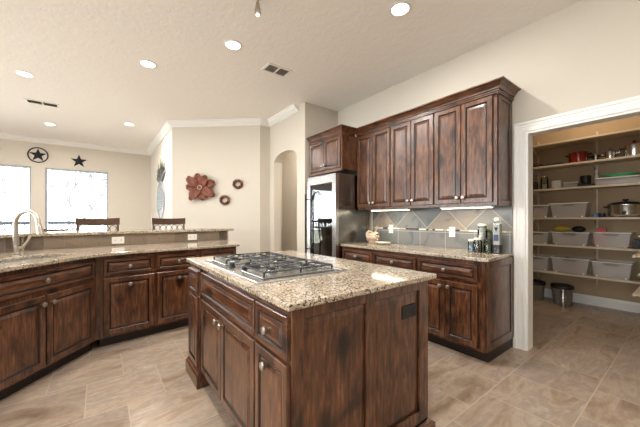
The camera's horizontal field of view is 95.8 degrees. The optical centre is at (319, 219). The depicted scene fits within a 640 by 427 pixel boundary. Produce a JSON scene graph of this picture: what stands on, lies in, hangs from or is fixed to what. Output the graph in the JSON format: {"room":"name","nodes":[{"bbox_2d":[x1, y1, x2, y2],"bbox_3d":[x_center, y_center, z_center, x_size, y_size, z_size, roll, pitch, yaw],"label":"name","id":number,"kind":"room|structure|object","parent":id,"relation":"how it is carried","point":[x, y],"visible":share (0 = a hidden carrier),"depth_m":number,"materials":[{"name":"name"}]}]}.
{"room":"kitchen","nodes":[
{"label":"kitchen","id":0,"kind":"room"},
{"bbox_2d":[0,138,149,231],"bbox_3d":[-7.313,-0.294,5.979,6.950,3.080,0.160,0,0,-37],"label":"wall","id":1,"kind":"structure","parent":0,"point":[128,173],"depth_m":7.32,"materials":[{"name":"paint"}]},
{"bbox_2d":[0,164,30,231],"bbox_3d":[-7.069,-0.094,6.145,1.340,2.180,0.070,0,0,-37],"label":"window","id":2,"kind":"structure","parent":1,"relation":"in","point":[29,167],"depth_m":6.50,"materials":[{"name":"white wood"}]},
{"bbox_2d":[27,147,47,162],"bbox_3d":[-6.394,-1.454,6.553,0.352,0.352,0.030,0,0,-37],"label":"star","id":3,"kind":"object","parent":1,"relation":"attached to","point":[37,154],"visible":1,"depth_m":6.55,"materials":[{"name":"black metal"}]},
{"bbox_2d":[45,168,107,229],"bbox_3d":[-5.885,-0.094,7.040,1.167,2.180,0.070,0,0,-37],"label":"window","id":4,"kind":"structure","parent":1,"relation":"in","point":[46,169],"depth_m":6.74,"materials":[{"name":"white wood"}]},
{"bbox_2d":[71,156,85,166],"bbox_3d":[-5.822,-1.415,6.983,0.314,0.298,0.035,0,0,-37],"label":"metal star","id":5,"kind":"object","parent":1,"relation":"attached to","point":[78,160],"visible":1,"depth_m":6.98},
{"bbox_2d":[24,240,214,250],"bbox_3d":[-2.287,0.714,3.761,2.205,1.064,0.110,0,0,-44],"label":"wall","id":6,"kind":"structure","parent":0,"point":[213,240],"depth_m":3.52,"materials":[{"name":"paint"}]},
{"bbox_2d":[0,228,233,237],"bbox_3d":[-2.738,0.164,3.178,1.214,0.035,3.956,0,0,28],"label":"countertop","id":7,"kind":"structure","parent":6,"relation":"on","point":[99,232],"depth_m":3.44,"materials":[{"name":"stone"}]},
{"bbox_2d":[24,231,226,249],"bbox_3d":[-2.237,0.251,3.718,2.193,0.138,0.021,0,0,-44],"label":"tile","id":8,"kind":"structure","parent":6,"relation":"attached to","point":[75,241],"depth_m":3.45,"materials":[{"name":"tile"}]},
{"bbox_2d":[112,237,123,243],"bbox_3d":[-2.443,0.256,3.499,0.125,0.082,0.008,0,0,-44],"label":"outlet","id":9,"kind":"object","parent":8,"relation":"attached to","point":[115,240],"visible":1,"depth_m":3.49,"materials":[{"name":"white plastic"}]},
{"bbox_2d":[188,234,196,239],"bbox_3d":[-1.813,0.256,4.109,0.125,0.082,0.008,0,0,-44],"label":"outlet","id":10,"kind":"object","parent":8,"relation":"attached to","point":[190,236],"visible":1,"depth_m":4.11,"materials":[{"name":"white plastic"}]},
{"bbox_2d":[150,128,171,228],"bbox_3d":[-3.664,-0.294,6.733,0.140,3.080,3.040,0,0,-37],"label":"wall","id":11,"kind":"structure","parent":0,"point":[163,152],"depth_m":6.24,"materials":[{"name":"paint"}]},
{"bbox_2d":[156,161,164,217],"bbox_3d":[-3.565,-0.670,6.457,0.023,1.349,1.261,0,0,-37],"label":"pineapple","id":12,"kind":"object","parent":11,"relation":"attached to","point":[160,173],"visible":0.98,"depth_m":6.42,"materials":[{"name":"grey plant"}]},
{"bbox_2d":[172,125,259,253],"bbox_3d":[-1.950,-0.294,5.483,1.700,3.080,0.144,0,0,5],"label":"wall","id":13,"kind":"structure","parent":0,"point":[224,154],"depth_m":5.40,"materials":[{"name":"paint"}]},
{"bbox_2d":[0,104,298,155],"bbox_3d":[-5.245,-1.784,6.037,9.564,0.100,3.625,0,0,-4],"label":"trim","id":14,"kind":"structure","parent":13,"relation":"attached to","point":[289,111],"depth_m":5.45,"materials":[{"name":"wood"}]},
{"bbox_2d":[186,173,214,200],"bbox_3d":[-2.218,-0.598,5.372,0.573,0.523,0.102,0,0,5],"label":"flower","id":15,"kind":"object","parent":13,"relation":"attached to","point":[198,185],"visible":1,"depth_m":5.35,"materials":[{"name":"brown metal"}]},
{"bbox_2d":[219,195,229,204],"bbox_3d":[-1.770,-0.352,5.366,0.207,0.188,0.050,0,0,5],"label":"wreath","id":16,"kind":"object","parent":13,"relation":"attached to","point":[222,196],"visible":1,"depth_m":5.35,"materials":[{"name":"brown metal"}]},
{"bbox_2d":[232,179,242,188],"bbox_3d":[-1.524,-0.648,5.346,0.201,0.182,0.050,0,0,5],"label":"wreath","id":17,"kind":"object","parent":13,"relation":"attached to","point":[235,180],"visible":1,"depth_m":5.33,"materials":[{"name":"brown metal"}]},
{"bbox_2d":[260,125,269,251],"bbox_3d":[-1.015,-0.294,5.502,0.340,3.080,0.140,0,0,-37],"label":"wall","id":18,"kind":"structure","parent":0,"point":[264,131],"depth_m":5.40,"materials":[{"name":"paint"}]},
{"bbox_2d":[270,104,300,251],"bbox_3d":[-0.581,-0.294,5.824,1.020,3.080,2.250,0,0,-37],"label":"wall","id":19,"kind":"structure","parent":0,"point":[285,136],"depth_m":5.39,"materials":[{"name":"paint"}]},
{"bbox_2d":[0,0,580,150],"bbox_3d":[-1.760,-1.894,2.493,11.600,0.120,12.500,0,0,-37],"label":"ceiling","id":20,"kind":"structure","parent":0,"point":[83,56],"depth_m":3.18,"materials":[{"name":"white"}]},
{"bbox_2d":[14,70,34,77],"bbox_3d":[-3.727,-1.830,3.651,0.190,0.008,0.190,0,0,-37],"label":"recessed light","id":21,"kind":"object","parent":20,"relation":"in","point":[19,72],"visible":1,"depth_m":3.63,"materials":[{"name":"white"}]},
{"bbox_2d":[23,98,59,107],"bbox_3d":[-4.385,-1.830,4.570,0.400,0.008,0.200,0,0,-37],"label":"ceiling vent","id":22,"kind":"object","parent":20,"relation":"in","point":[32,101],"visible":1,"depth_m":4.57,"materials":[{"name":"white plastic"}]},
{"bbox_2d":[139,60,156,67],"bbox_3d":[-2.032,-1.830,3.416,0.190,0.008,0.190,0,0,-37],"label":"recessed light","id":23,"kind":"object","parent":20,"relation":"in","point":[146,63],"visible":1,"depth_m":3.41,"materials":[{"name":"white"}]},
{"bbox_2d":[224,39,241,50],"bbox_3d":[-0.916,-1.830,3.044,0.190,0.008,0.190,0,0,-37],"label":"recessed light","id":24,"kind":"object","parent":20,"relation":"in","point":[231,44],"visible":1,"depth_m":3.03,"materials":[{"name":"white"}]},
{"bbox_2d":[254,0,260,15],"bbox_3d":[-0.511,-1.751,2.372,0.080,0.166,0.080,0,0,-37],"label":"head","id":25,"kind":"object","parent":20,"relation":"attached to","point":[257,11],"visible":1,"depth_m":2.36},
{"bbox_2d":[261,62,292,77],"bbox_3d":[-0.531,-1.830,3.561,0.330,0.008,0.210,0,0,-37],"label":"ceiling vent","id":26,"kind":"object","parent":20,"relation":"in","point":[271,68],"visible":1,"depth_m":3.55,"materials":[{"name":"white plastic"}]},
{"bbox_2d":[389,1,411,16],"bbox_3d":[0.700,-1.830,2.523,0.190,0.008,0.190,0,0,-37],"label":"recessed light","id":27,"kind":"object","parent":20,"relation":"in","point":[401,8],"visible":1,"depth_m":2.51,"materials":[{"name":"white"}]},
{"bbox_2d":[301,102,337,252],"bbox_3d":[0.043,-0.294,4.810,0.792,3.080,0.120,0,0,-37],"label":"wall","id":28,"kind":"structure","parent":0,"point":[315,119],"depth_m":4.58,"materials":[{"name":"paint"}]},
{"bbox_2d":[309,169,342,176],"bbox_3d":[0.069,-0.671,4.218,0.040,0.024,0.755,0,0,-37],"label":"rail","id":29,"kind":"object","parent":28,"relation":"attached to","point":[336,170],"visible":1,"depth_m":4.18,"materials":[{"name":"brown wood"}]},
{"bbox_2d":[0,297,639,426],"bbox_3d":[-1.760,1.306,2.493,11.600,0.120,12.500,0,0,-37],"label":"floor","id":30,"kind":"structure","parent":0,"point":[581,368],"depth_m":2.18,"materials":[{"name":"tile"}]},
{"bbox_2d":[0,258,94,400],"bbox_3d":[-2.401,0.799,2.253,0.675,0.894,1.035,0,0,1],"label":"base cabinet","id":31,"kind":"object","parent":30,"relation":"on","point":[47,312],"visible":0.97,"depth_m":2.20,"materials":[{"name":"brown wood"}]},
{"bbox_2d":[0,240,239,272],"bbox_3d":[-2.204,0.336,2.906,1.546,0.030,3.533,0,0,22],"label":"countertop","id":32,"kind":"structure","parent":31,"relation":"on","point":[67,254],"depth_m":2.86,"materials":[{"name":"stone"}]},
{"bbox_2d":[0,257,51,264],"bbox_3d":[-2.413,0.453,2.311,0.370,0.202,0.766,0,0,1],"label":"sink","id":33,"kind":"object","parent":32,"relation":"in","point":[23,260],"visible":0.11,"depth_m":2.52,"materials":[{"name":"metal"}]},
{"bbox_2d":[10,210,43,253],"bbox_3d":[-2.687,0.116,2.680,0.292,0.408,0.112,0,0,1],"label":"kitchen faucet","id":34,"kind":"object","parent":32,"relation":"on","point":[39,229],"visible":1,"depth_m":2.65,"materials":[{"name":"silver metal"}]},
{"bbox_2d":[43,228,68,231],"bbox_3d":[-4.010,0.696,4.296,0.425,1.101,0.487,0,0,-29],"label":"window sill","id":35,"kind":"structure","parent":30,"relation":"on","point":[45,230],"depth_m":4.49,"materials":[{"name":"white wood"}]},
{"bbox_2d":[75,218,119,230],"bbox_3d":[-2.996,0.614,3.947,0.499,1.266,0.487,0,0,-44],"label":"bar stool","id":36,"kind":"object","parent":30,"relation":"on","point":[92,222],"visible":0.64,"depth_m":4.09,"materials":[{"name":"brown wood"}]},
{"bbox_2d":[97,252,154,346],"bbox_3d":[-2.122,0.799,3.124,0.462,0.894,0.675,0,0,-44],"label":"base cabinet","id":37,"kind":"object","parent":30,"relation":"on","point":[127,281],"visible":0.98,"depth_m":2.89,"materials":[{"name":"brown wood"}]},
{"bbox_2d":[95,257,100,339],"bbox_3d":[-2.123,0.749,2.763,0.042,0.794,0.054,0,0,-44],"label":"post","id":38,"kind":"object","parent":37,"relation":"attached to","point":[97,259],"visible":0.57,"depth_m":2.74,"materials":[{"name":"brown wood"}]},
{"bbox_2d":[152,218,184,228],"bbox_3d":[-2.312,0.614,4.552,0.499,1.266,0.487,0,0,-44],"label":"bar stool","id":39,"kind":"object","parent":30,"relation":"on","point":[158,221],"visible":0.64,"depth_m":4.70,"materials":[{"name":"brown wood"}]},
{"bbox_2d":[153,249,198,333],"bbox_3d":[-1.787,0.799,3.449,0.470,0.894,0.675,0,0,-44],"label":"base cabinet","id":40,"kind":"object","parent":30,"relation":"on","point":[171,267],"visible":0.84,"depth_m":3.19,"materials":[{"name":"brown wood"}]},
{"bbox_2d":[199,247,235,256],"bbox_3d":[-1.449,0.799,3.776,0.470,0.894,0.675,0,0,-44],"label":"base cabinet","id":41,"kind":"object","parent":30,"relation":"on","point":[225,250],"visible":0.07,"depth_m":3.55,"materials":[{"name":"brown wood"}]},
{"bbox_2d":[186,263,434,426],"bbox_3d":[-0.213,0.804,2.058,1.037,0.883,1.620,0,0,-37],"label":"kitchen island","id":42,"kind":"object","parent":30,"relation":"on","point":[354,361],"visible":0.87,"depth_m":1.44,"materials":[{"name":"brown wood"}]},
{"bbox_2d":[186,250,436,311],"bbox_3d":[-0.218,0.347,2.110,1.042,0.030,1.692,0,0,-37],"label":"island countertop","id":43,"kind":"structure","parent":42,"relation":"on","point":[362,278],"depth_m":1.51,"materials":[{"name":"stone"}]},
{"bbox_2d":[202,252,348,283],"bbox_3d":[-0.368,0.307,2.054,0.630,0.049,1.000,0,0,-37],"label":"gas cooktop","id":44,"kind":"object","parent":43,"relation":"in","point":[264,268],"visible":1,"depth_m":1.85,"materials":[{"name":"silver metal"}]},
{"bbox_2d":[402,303,415,319],"bbox_3d":[0.502,0.517,1.625,0.122,0.072,0.008,0,0,-37],"label":"outlet","id":45,"kind":"object","parent":42,"relation":"attached to","point":[409,310],"visible":1,"depth_m":1.62,"materials":[{"name":"black plastic"}]},
{"bbox_2d":[305,173,366,257],"bbox_3d":[0.225,0.312,4.302,0.671,1.868,0.670,0,0,-37],"label":"refrigerator","id":46,"kind":"object","parent":30,"relation":"on","point":[334,219],"visible":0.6,"depth_m":4.07,"materials":[{"name":"silver metal"}]},
{"bbox_2d":[342,246,373,263],"bbox_3d":[0.692,0.804,3.859,0.659,0.884,0.570,0,0,-37],"label":"base cabinet","id":47,"kind":"object","parent":30,"relation":"on","point":[350,253],"visible":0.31,"depth_m":3.65,"materials":[{"name":"brown wood"}]},
{"bbox_2d":[374,250,417,270],"bbox_3d":[1.045,0.804,3.391,0.659,0.884,0.600,0,0,-37],"label":"base cabinet","id":48,"kind":"object","parent":30,"relation":"on","point":[386,258],"visible":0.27,"depth_m":3.18,"materials":[{"name":"brown wood"}]},
{"bbox_2d":[418,255,513,362],"bbox_3d":[1.428,0.804,2.885,0.659,0.884,0.667,0,0,-37],"label":"base cabinet","id":49,"kind":"object","parent":30,"relation":"on","point":[471,303],"visible":0.92,"depth_m":2.64,"materials":[{"name":"brown wood"}]},
{"bbox_2d":[341,242,512,261],"bbox_3d":[1.091,0.346,3.346,0.634,0.030,1.870,0,0,-37],"label":"countertop","id":50,"kind":"structure","parent":49,"relation":"on","point":[455,253],"depth_m":3.02,"materials":[{"name":"stone"}]},
{"bbox_2d":[366,226,378,242],"bbox_3d":[0.717,0.209,3.969,0.180,0.242,0.187,0,0,3],"label":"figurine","id":51,"kind":"object","parent":50,"relation":"on","point":[372,237],"visible":1,"depth_m":3.91,"materials":[{"name":"ceramic"}]},
{"bbox_2d":[468,239,475,251],"bbox_3d":[1.552,0.268,2.954,0.074,0.126,0.074,0,0,-37],"label":"glass jar","id":52,"kind":"object","parent":50,"relation":"on","point":[470,246],"visible":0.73,"depth_m":2.94,"materials":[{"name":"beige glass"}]},
{"bbox_2d":[473,238,481,252],"bbox_3d":[1.560,0.258,2.861,0.076,0.146,0.076,0,0,-37],"label":"glass jar","id":53,"kind":"object","parent":50,"relation":"on","point":[476,249],"visible":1,"depth_m":2.84,"materials":[{"name":"clear glass"}]},
{"bbox_2d":[477,224,487,251],"bbox_3d":[1.657,0.189,2.949,0.090,0.283,0.090,0,0,-37],"label":"glass jar","id":54,"kind":"object","parent":50,"relation":"on","point":[482,233],"visible":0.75,"depth_m":2.92,"materials":[{"name":"clear glass"}]},
{"bbox_2d":[483,238,491,252],"bbox_3d":[1.643,0.260,2.833,0.072,0.141,0.072,0,0,-37],"label":"glass jar","id":55,"kind":"object","parent":50,"relation":"on","point":[487,246],"visible":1,"depth_m":2.81,"materials":[{"name":"glass"}]},
{"bbox_2d":[493,217,501,253],"bbox_3d":[1.723,0.155,2.808,0.066,0.351,0.064,0,0,-37],"label":"bottle","id":56,"kind":"object","parent":50,"relation":"on","point":[497,228],"visible":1,"depth_m":2.79,"materials":[{"name":"white plastic"}]},
{"bbox_2d":[533,279,545,299],"bbox_3d":[3.369,1.103,4.530,0.276,0.285,0.276,0,0,-37],"label":"waste bin","id":57,"kind":"object","parent":30,"relation":"on","point":[538,285],"visible":0.59,"depth_m":4.43,"materials":[{"name":"black plastic"}]},
{"bbox_2d":[550,283,574,305],"bbox_3d":[3.558,1.103,4.247,0.276,0.285,0.276,0,0,-37],"label":"waste bin","id":58,"kind":"object","parent":30,"relation":"on","point":[556,287],"visible":0.89,"depth_m":4.18,"materials":[{"name":"black plastic"}]},
{"bbox_2d":[560,289,565,307],"bbox_3d":[3.445,1.123,4.098,0.064,0.245,0.064,0,0,-37],"label":"bottle","id":59,"kind":"object","parent":30,"relation":"on","point":[562,293],"visible":1,"depth_m":4.08,"materials":[{"name":"silver metal"}]},
{"bbox_2d":[338,0,639,255],"bbox_3d":[2.383,-0.294,2.273,0.120,3.080,6.750,0,0,-37],"label":"wall","id":60,"kind":"structure","parent":0,"point":[585,53],"depth_m":2.60,"materials":[{"name":"paint"}]},
{"bbox_2d":[310,134,357,175],"bbox_3d":[0.291,-0.921,4.383,0.664,0.475,0.760,0,0,-37],"label":"upper cabinet","id":61,"kind":"object","parent":60,"relation":"attached to","point":[340,151],"visible":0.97,"depth_m":4.06,"materials":[{"name":"brown wood"}]},
{"bbox_2d":[357,127,390,209],"bbox_3d":[0.818,-0.644,3.932,0.369,1.030,0.585,0,0,-37],"label":"upper cabinet","id":62,"kind":"object","parent":60,"relation":"attached to","point":[373,149],"visible":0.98,"depth_m":3.81,"materials":[{"name":"brown wood"}]},
{"bbox_2d":[371,208,410,210],"bbox_3d":[0.896,-0.119,3.738,0.060,0.019,0.600,0,0,-37],"label":"light","id":63,"kind":"object","parent":62,"relation":"attached to","point":[405,208],"visible":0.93,"depth_m":3.70,"materials":[{"name":"white plastic"}]},
{"bbox_2d":[391,113,439,208],"bbox_3d":[1.174,-0.644,3.462,0.369,1.030,0.593,0,0,-37],"label":"upper cabinet","id":64,"kind":"object","parent":60,"relation":"attached to","point":[412,141],"visible":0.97,"depth_m":3.34,"materials":[{"name":"brown wood"}]},
{"bbox_2d":[373,206,512,252],"bbox_3d":[1.333,0.101,3.554,0.010,0.459,1.820,0,0,-37],"label":"backsplash","id":65,"kind":"structure","parent":60,"relation":"attached to","point":[424,227],"depth_m":3.41,"materials":[{"name":"tile"}]},
{"bbox_2d":[449,227,454,236],"bbox_3d":[1.510,0.146,3.305,0.008,0.115,0.070,0,0,-37],"label":"outlet","id":66,"kind":"object","parent":65,"relation":"attached to","point":[451,229],"visible":1,"depth_m":3.30,"materials":[{"name":"white plastic"}]},
{"bbox_2d":[435,93,511,206],"bbox_3d":[1.544,-0.644,2.972,0.369,1.030,0.632,0,0,-37],"label":"upper cabinet","id":67,"kind":"object","parent":60,"relation":"attached to","point":[473,139],"visible":1,"depth_m":2.81,"materials":[{"name":"brown wood"}]},
{"bbox_2d":[306,76,520,144],"bbox_3d":[0.854,-1.201,3.623,0.684,0.103,2.652,0,0,-37],"label":"crown molding","id":68,"kind":"structure","parent":67,"relation":"attached to","point":[501,85],"depth_m":3.13,"materials":[{"name":"brown wood"}]},
{"bbox_2d":[440,205,493,208],"bbox_3d":[1.488,-0.119,2.956,0.060,0.019,0.520,0,0,-37],"label":"light","id":69,"kind":"object","parent":67,"relation":"attached to","point":[491,206],"visible":1,"depth_m":2.92,"materials":[{"name":"white plastic"}]},
{"bbox_2d":[514,95,639,350],"bbox_3d":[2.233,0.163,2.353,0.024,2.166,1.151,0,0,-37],"label":"trim","id":70,"kind":"structure","parent":60,"relation":"attached to","point":[632,103],"depth_m":2.75,"materials":[{"name":"wood"}]},
{"bbox_2d":[544,288,639,312],"bbox_3d":[2.990,1.179,3.516,2.348,0.135,2.000,0,0,-37],"label":"baseboard","id":71,"kind":"structure","parent":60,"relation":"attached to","point":[622,305],"depth_m":4.09,"materials":[{"name":"wood"}]},
{"bbox_2d":[533,115,639,302],"bbox_3d":[4.014,-0.294,4.209,0.120,3.080,2.370,0,0,-37],"label":"wall","id":72,"kind":"structure","parent":0,"point":[623,291],"depth_m":4.22,"materials":[{"name":"paint"}]},
{"bbox_2d":[538,142,538,276],"bbox_3d":[3.556,-0.154,4.704,0.011,2.200,0.017,0,0,-37],"label":"shelf standard","id":73,"kind":"object","parent":72,"relation":"attached to","point":[538,142],"visible":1,"depth_m":4.70,"materials":[{"name":"paint"}]},
{"bbox_2d":[533,127,639,157],"bbox_3d":[3.779,-1.065,4.113,0.368,0.139,1.990,0,0,-37],"label":"shelf","id":74,"kind":"object","parent":72,"relation":"attached to","point":[635,131],"visible":0.7,"depth_m":4.05,"materials":[{"name":"paint"}]},
{"bbox_2d":[533,266,639,283],"bbox_3d":[3.779,0.850,4.113,0.368,0.139,1.990,0,0,-37],"label":"shelf","id":75,"kind":"object","parent":72,"relation":"attached to","point":[536,270],"visible":0.7,"depth_m":4.04,"materials":[{"name":"paint"}]},
{"bbox_2d":[533,254,551,270],"bbox_3d":[3.453,0.674,4.518,0.304,0.210,0.274,0,0,-37],"label":"storage bin","id":76,"kind":"object","parent":75,"relation":"on","point":[534,257],"visible":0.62,"depth_m":4.45,"materials":[{"name":"white plastic"}]},
{"bbox_2d":[550,255,594,274],"bbox_3d":[3.692,0.669,4.235,0.324,0.220,0.444,0,0,-37],"label":"storage bin","id":77,"kind":"object","parent":75,"relation":"on","point":[564,259],"visible":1,"depth_m":4.18,"materials":[{"name":"white plastic"}]},
{"bbox_2d":[562,257,571,270],"bbox_3d":[3.645,0.662,4.266,0.162,0.220,0.096,0,0,-37],"label":"packet","id":78,"kind":"object","parent":77,"relation":"in","point":[566,264],"visible":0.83,"depth_m":4.22,"materials":[{"name":"plastic"}]},
{"bbox_2d":[590,259,636,279],"bbox_3d":[3.949,0.674,3.896,0.324,0.210,0.404,0,0,-37],"label":"storage bin","id":79,"kind":"object","parent":75,"relation":"on","point":[604,263],"visible":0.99,"depth_m":3.85,"materials":[{"name":"white plastic"}]},
{"bbox_2d":[533,155,639,178],"bbox_3d":[3.779,-0.730,4.113,0.368,0.139,1.990,0,0,-37],"label":"shelf","id":80,"kind":"object","parent":72,"relation":"attached to","point":[594,163],"visible":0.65,"depth_m":4.06,"materials":[{"name":"paint"}]},
{"bbox_2d":[533,162,564,166],"bbox_3d":[3.523,-0.830,4.460,0.260,0.060,0.412,0,0,-37],"label":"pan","id":81,"kind":"object","parent":80,"relation":"on","point":[539,165],"visible":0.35,"depth_m":4.37,"materials":[{"name":"metal"}]},
{"bbox_2d":[565,151,591,162],"bbox_3d":[3.735,-0.879,4.179,0.216,0.159,0.263,0,0,0],"label":"cooking pot","id":82,"kind":"object","parent":80,"relation":"on","point":[579,156],"visible":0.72,"depth_m":4.10,"materials":[{"name":"metal"}]},
{"bbox_2d":[588,154,600,159],"bbox_3d":[3.867,-0.852,4.054,0.068,0.104,0.148,0,0,-37],"label":"cooking pot","id":83,"kind":"object","parent":80,"relation":"on","point":[595,156],"visible":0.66,"depth_m":4.03,"materials":[{"name":"silver metal"}]},
{"bbox_2d":[600,148,620,158],"bbox_3d":[3.918,-0.879,3.904,0.113,0.160,0.192,0,0,-37],"label":"cooking pot","id":84,"kind":"object","parent":80,"relation":"on","point":[610,153],"visible":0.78,"depth_m":3.87,"materials":[{"name":"silver metal"}]},
{"bbox_2d":[619,140,639,155],"bbox_3d":[4.067,-0.907,3.741,0.196,0.215,0.272,0,0,-37],"label":"cooking pot","id":85,"kind":"object","parent":80,"relation":"on","point":[633,148],"visible":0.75,"depth_m":3.70,"materials":[{"name":"silver metal"}]},
{"bbox_2d":[533,182,639,199],"bbox_3d":[3.779,-0.385,4.113,0.368,0.139,1.990,0,0,-37],"label":"shelf","id":86,"kind":"object","parent":72,"relation":"attached to","point":[535,192],"visible":0.7,"depth_m":4.06,"materials":[{"name":"paint"}]},
{"bbox_2d":[540,176,548,188],"bbox_3d":[3.481,-0.559,4.482,0.100,0.211,0.100,0,0,-37],"label":"glass jar","id":87,"kind":"object","parent":86,"relation":"on","point":[542,186],"visible":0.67,"depth_m":4.46,"materials":[{"name":"clear glass"}]},
{"bbox_2d":[551,180,561,187],"bbox_3d":[3.571,-0.518,4.363,0.124,0.128,0.123,0,0,-37],"label":"canister","id":88,"kind":"object","parent":86,"relation":"on","point":[557,183],"visible":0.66,"depth_m":4.32,"materials":[{"name":"ceramic"}]},
{"bbox_2d":[577,175,594,186],"bbox_3d":[3.765,-0.534,4.090,0.140,0.160,0.170,0,0,-37],"label":"coffee grinder","id":89,"kind":"object","parent":86,"relation":"on","point":[585,180],"visible":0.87,"depth_m":4.05,"materials":[{"name":"black plastic"}]},
{"bbox_2d":[580,175,590,183],"bbox_3d":[3.762,-0.555,4.094,0.120,0.120,0.118,0,0,-37],"label":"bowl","id":90,"kind":"object","parent":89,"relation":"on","point":[586,179],"depth_m":4.05,"materials":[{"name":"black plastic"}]},
{"bbox_2d":[594,170,598,184],"bbox_3d":[3.878,-0.572,4.056,0.044,0.235,0.043,0,0,-37],"label":"bottle","id":91,"kind":"object","parent":86,"relation":"on","point":[595,171],"visible":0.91,"depth_m":4.04,"materials":[{"name":"plastic"}]},
{"bbox_2d":[595,175,639,180],"bbox_3d":[3.990,-0.504,3.808,0.260,0.100,0.500,0,0,-37],"label":"serving tray","id":92,"kind":"object","parent":86,"relation":"on","point":[629,176],"visible":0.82,"depth_m":3.82,"materials":[{"name":"white plastic"}]},
{"bbox_2d":[600,172,639,177],"bbox_3d":[3.972,-0.578,3.833,0.247,0.044,0.378,0,0,-37],"label":"platter","id":93,"kind":"object","parent":92,"relation":"on","point":[624,173],"visible":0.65,"depth_m":3.75,"materials":[{"name":"plastic"}]},
{"bbox_2d":[533,242,639,253],"bbox_3d":[3.779,0.446,4.113,0.368,0.139,1.990,0,0,-37],"label":"shelf","id":94,"kind":"object","parent":72,"relation":"attached to","point":[535,244],"visible":0.7,"depth_m":4.05,"materials":[{"name":"paint"}]},
{"bbox_2d":[533,231,553,243],"bbox_3d":[3.453,0.285,4.518,0.304,0.180,0.274,0,0,-37],"label":"storage bin","id":95,"kind":"object","parent":94,"relation":"on","point":[534,232],"visible":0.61,"depth_m":4.44,"materials":[{"name":"white plastic"}]},
{"bbox_2d":[550,231,590,245],"bbox_3d":[3.692,0.281,4.235,0.324,0.190,0.444,0,0,-37],"label":"storage bin","id":96,"kind":"object","parent":94,"relation":"on","point":[565,232],"visible":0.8,"depth_m":4.17,"materials":[{"name":"white plastic"}]},
{"bbox_2d":[553,225,569,231],"bbox_3d":[3.604,0.141,4.319,0.120,0.100,0.200,0,0,-37],"label":"bag","id":97,"kind":"object","parent":96,"relation":"on","point":[560,228],"visible":1,"depth_m":4.29,"materials":[{"name":"plastic"}]},
{"bbox_2d":[572,226,585,231],"bbox_3d":[3.751,0.146,4.192,0.120,0.090,0.160,0,0,-37],"label":"bag","id":98,"kind":"object","parent":96,"relation":"on","point":[576,228],"visible":0.89,"depth_m":4.16,"materials":[{"name":"black plastic"}]},
{"bbox_2d":[591,231,635,247],"bbox_3d":[3.949,0.276,3.896,0.324,0.200,0.384,0,0,-37],"label":"storage bin","id":99,"kind":"object","parent":94,"relation":"on","point":[617,233],"visible":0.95,"depth_m":3.83,"materials":[{"name":"white plastic"}]},
{"bbox_2d":[597,228,606,246],"bbox_3d":[3.833,0.246,3.934,0.080,0.245,0.090,0,0,-37],"label":"carton","id":100,"kind":"object","parent":99,"relation":"in","point":[601,240],"visible":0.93,"depth_m":3.91,"materials":[{"name":"cardboard"}]},
{"bbox_2d":[634,239,639,248],"bbox_3d":[4.060,0.316,3.667,0.100,0.120,0.100,0,0,-37],"label":"box","id":101,"kind":"object","parent":94,"relation":"on","point":[636,241],"visible":1,"depth_m":3.65,"materials":[{"name":"plastic"}]},
{"bbox_2d":[533,217,639,226],"bbox_3d":[3.779,0.045,4.113,0.368,0.139,1.990,0,0,-37],"label":"shelf","id":102,"kind":"object","parent":72,"relation":"attached to","point":[535,220],"visible":0.7,"depth_m":4.03,"materials":[{"name":"paint"}]},
{"bbox_2d":[549,202,593,216],"bbox_3d":[3.683,-0.130,4.247,0.324,0.210,0.444,0,0,-37],"label":"storage bin","id":103,"kind":"object","parent":102,"relation":"on","point":[562,204],"visible":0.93,"depth_m":4.19,"materials":[{"name":"white plastic"}]},
{"bbox_2d":[556,206,564,216],"bbox_3d":[3.597,-0.117,4.328,0.162,0.170,0.096,0,0,-37],"label":"packet","id":104,"kind":"object","parent":103,"relation":"in","point":[560,211],"visible":1,"depth_m":4.29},
{"bbox_2d":[603,199,639,216],"bbox_3d":[4.005,-0.143,3.789,0.357,0.238,0.304,0,0,14],"label":"slow cooker","id":105,"kind":"object","parent":102,"relation":"on","point":[626,208],"visible":0.97,"depth_m":3.71,"materials":[{"name":"silver metal"}]},
{"bbox_2d":[596,132,597,284],"bbox_3d":[3.977,-0.154,4.147,0.011,2.200,0.017,0,0,-37],"label":"shelf standard","id":106,"kind":"object","parent":72,"relation":"attached to","point":[596,132],"visible":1,"depth_m":4.15,"materials":[{"name":"paint"}]},
{"bbox_3d":[-3.123,0.714,2.164,1.085,1.064,1.378,0,0,-37],"label":"wall","id":107,"kind":"structure","parent":0,"visible":0},
{"bbox_2d":[0,237,20,252],"bbox_3d":[-3.049,0.251,2.134,0.021,0.138,1.588,0,0,1],"label":"tile","id":108,"kind":"structure","parent":107,"relation":"attached to","point":[5,243],"depth_m":2.79,"materials":[{"name":"tile"}]},
{"label":"outside","id":109,"kind":"structure","parent":0,"visible":0},
{"bbox_3d":[-7.177,1.421,8.658,17.000,0.150,3.930,0,0,-37],"label":"deck","id":110,"kind":"object","parent":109,"visible":0},
{"bbox_2d":[0,221,105,232],"bbox_3d":[-8.134,0.696,8.266,10.090,1.300,0.100,0,0,-37],"label":"deck railing","id":111,"kind":"object","parent":110,"relation":"on","point":[24,223],"visible":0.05,"depth_m":8.43,"materials":[{"name":"paint"}]},
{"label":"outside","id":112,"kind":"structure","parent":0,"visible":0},
{"bbox_3d":[-26.129,2.796,26.252,70.000,0.100,46.600,0,0,-37],"label":"ground","id":113,"kind":"structure","parent":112,"visible":0},
{"bbox_2d":[0,167,49,232],"bbox_3d":[-18.461,-0.880,16.043,5.700,7.267,6.281,0,0,-37],"label":"tree","id":114,"kind":"object","parent":113,"relation":"on","point":[4,179],"visible":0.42,"depth_m":16.70,"materials":[{"name":"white plant"}]},
{"bbox_2d":[0,166,105,230],"bbox_3d":[-11.110,-0.464,13.119,5.334,6.500,6.088,0,0,-37],"label":"tree","id":115,"kind":"object","parent":113,"relation":"on","point":[71,175],"visible":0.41,"depth_m":12.78,"materials":[{"name":"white plant"}]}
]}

